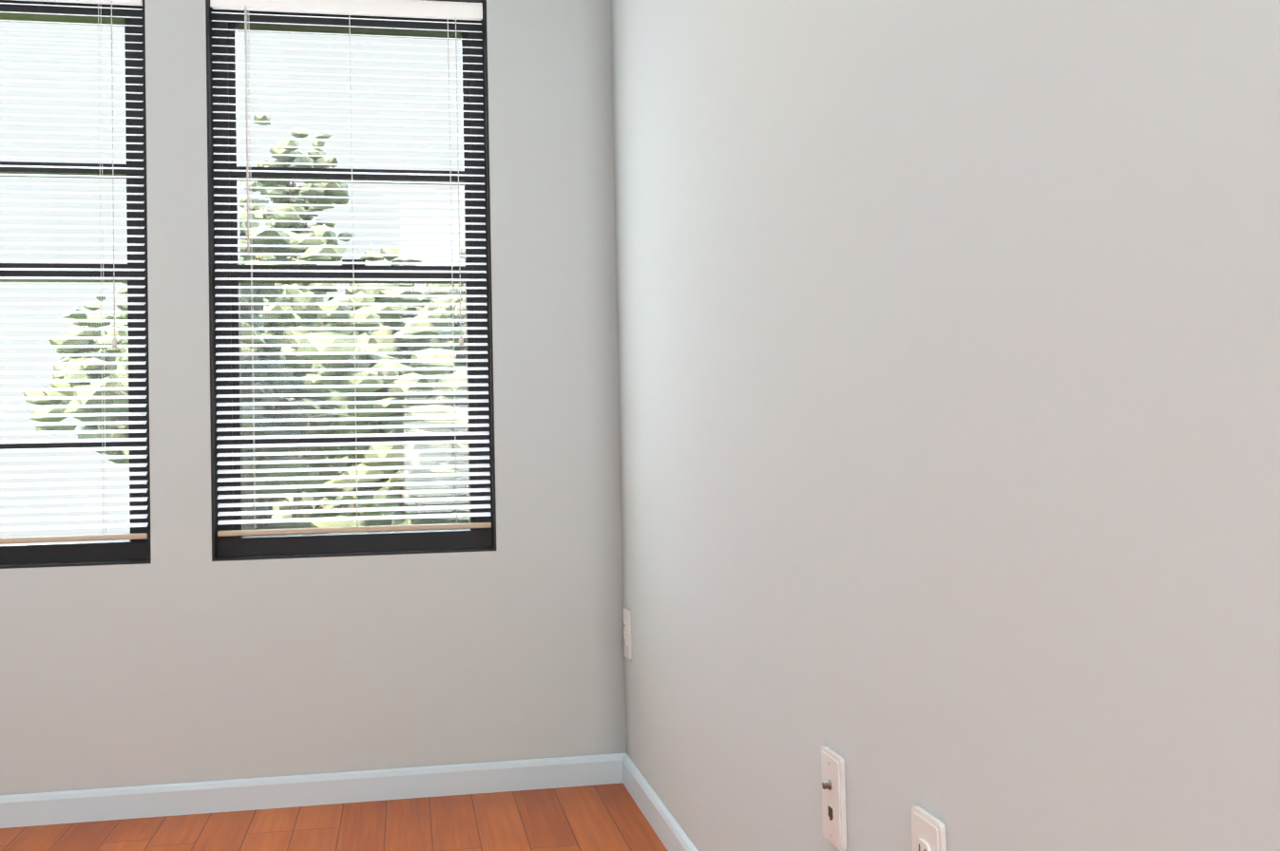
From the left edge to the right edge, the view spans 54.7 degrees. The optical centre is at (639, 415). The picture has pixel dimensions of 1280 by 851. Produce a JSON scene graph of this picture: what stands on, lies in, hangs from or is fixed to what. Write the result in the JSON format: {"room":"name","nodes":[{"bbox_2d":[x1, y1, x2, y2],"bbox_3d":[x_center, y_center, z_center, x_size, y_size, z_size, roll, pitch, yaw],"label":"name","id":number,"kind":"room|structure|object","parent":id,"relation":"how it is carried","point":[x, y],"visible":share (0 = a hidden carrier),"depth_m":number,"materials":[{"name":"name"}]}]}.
{"room":"empty room","nodes":[
{"label":"empty room","id":0,"kind":"room"},
{"bbox_2d":[0,0,626,795],"bbox_3d":[-1.347,-0.138,3.163,2.910,2.276,0.160,-1,-2,-11],"label":"wall","id":1,"kind":"structure","parent":0,"point":[182,658],"depth_m":3.19,"materials":[{"name":"paint"}]},
{"bbox_2d":[0,0,151,569],"bbox_3d":[-1.648,-0.354,3.097,0.811,1.467,0.126,-1,-2,-11],"label":"window","id":2,"kind":"structure","parent":1,"relation":"in","point":[34,555],"depth_m":3.15,"materials":[{"name":"black"}]},
{"bbox_2d":[0,0,148,544],"bbox_3d":[-1.640,-0.381,3.056,0.791,1.399,0.041,-1,-2,-11],"label":"window blind","id":3,"kind":"object","parent":2,"relation":"attached to","point":[81,538],"visible":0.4,"depth_m":3.10,"materials":[{"name":"white plastic"}]},
{"bbox_2d":[0,753,615,828],"bbox_3d":[-1.097,0.956,3.088,2.083,0.076,0.013,-1,-2,-11],"label":"baseboard","id":4,"kind":"structure","parent":1,"relation":"attached to","point":[59,808],"depth_m":3.13,"materials":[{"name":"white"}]},
{"bbox_2d":[205,0,496,561],"bbox_3d":[-0.755,-0.368,3.267,0.714,1.467,0.126,-1,-2,-11],"label":"window","id":5,"kind":"structure","parent":1,"relation":"in","point":[324,545],"depth_m":3.27,"materials":[{"name":"black"}]},
{"bbox_2d":[210,0,491,536],"bbox_3d":[-0.748,-0.396,3.226,0.694,1.399,0.041,-1,-2,-11],"label":"window blind","id":6,"kind":"object","parent":5,"relation":"attached to","point":[438,9],"visible":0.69,"depth_m":3.22,"materials":[{"name":"white plastic"}]},
{"bbox_2d":[0,783,667,850],"bbox_3d":[-0.893,0.990,0.876,2.910,0.120,4.751,-1,-2,-11],"label":"floor","id":7,"kind":"structure","parent":0,"point":[610,817],"depth_m":2.94,"materials":[{"name":"brown wood"}]},
{"bbox_2d":[610,0,1279,850],"bbox_3d":[0.427,-0.497,1.173,0.160,2.811,4.751,-1,-2,-11],"label":"wall","id":8,"kind":"structure","parent":0,"point":[948,352],"depth_m":1.30,"materials":[{"name":"paint"}]},
{"bbox_2d":[623,609,631,660],"bbox_3d":[-0.035,0.572,3.229,0.011,0.124,0.080,-1,-2,-11],"label":"outlet","id":9,"kind":"object","parent":8,"relation":"attached to","point":[627,641],"visible":1,"depth_m":3.21,"materials":[{"name":"white plastic"}]},
{"bbox_2d":[615,753,698,850],"bbox_3d":[0.370,0.872,1.120,0.013,0.076,4.431,-1,-2,-11],"label":"baseboard","id":10,"kind":"structure","parent":8,"relation":"attached to","point":[673,837],"depth_m":2.90,"materials":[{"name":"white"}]},
{"bbox_2d":[821,746,846,850],"bbox_3d":[0.257,0.520,1.676,0.018,0.124,0.080,-1,-2,-11],"label":"outlet plate","id":11,"kind":"object","parent":8,"relation":"attached to","point":[833,798],"visible":1,"depth_m":1.66,"materials":[{"name":"white plastic"}]},
{"bbox_2d":[911,805,946,850],"bbox_3d":[0.318,0.505,1.371,0.011,0.124,0.080,-1,-2,-11],"label":"electrical outlet plate","id":12,"kind":"object","parent":8,"relation":"attached to","point":[927,831],"visible":1,"depth_m":1.37,"materials":[{"name":"white plastic"}]},
{"label":"outside","id":13,"kind":"structure","parent":0,"visible":0},
{"bbox_3d":[-2.800,5.118,32.363,70.000,0.200,56.369,-1,-2,-11],"label":"ground","id":14,"kind":"structure","parent":13,"visible":0},
{"bbox_2d":[63,217,346,469],"bbox_3d":[-2.134,1.647,6.177,1.405,5.312,1.767,-1,-2,-11],"label":"tree","id":15,"kind":"object","parent":14,"relation":"on","point":[311,250],"depth_m":6.04,"materials":[{"name":"green plant"}]},
{"bbox_2d":[73,114,354,367],"bbox_3d":[-4.435,0.917,15.588,2.852,7.379,4.842,-1,-2,8],"label":"tree","id":16,"kind":"object","parent":14,"relation":"on","point":[296,192],"depth_m":13.64,"materials":[{"name":"green plant"}]},
{"bbox_2d":[22,196,421,497],"bbox_3d":[-4.018,1.193,12.852,3.768,6.656,4.307,-1,-2,-11],"label":"tree","id":17,"kind":"object","parent":14,"relation":"on","point":[113,358],"depth_m":11.40,"materials":[{"name":"green plant"}]},
{"bbox_2d":[242,248,469,536],"bbox_3d":[-1.503,1.615,7.525,2.764,5.415,5.252,-1,-2,-11],"label":"tree","id":18,"kind":"object","parent":14,"relation":"on","point":[362,398],"depth_m":6.25,"materials":[{"name":"green plant"}]},
{"bbox_2d":[310,283,469,522],"bbox_3d":[-1.014,1.569,10.559,5.036,5.669,5.003,-1,-2,-11],"label":"tree","id":19,"kind":"object","parent":14,"relation":"on","point":[418,307],"depth_m":8.33,"materials":[{"name":"green plant"}]}
]}

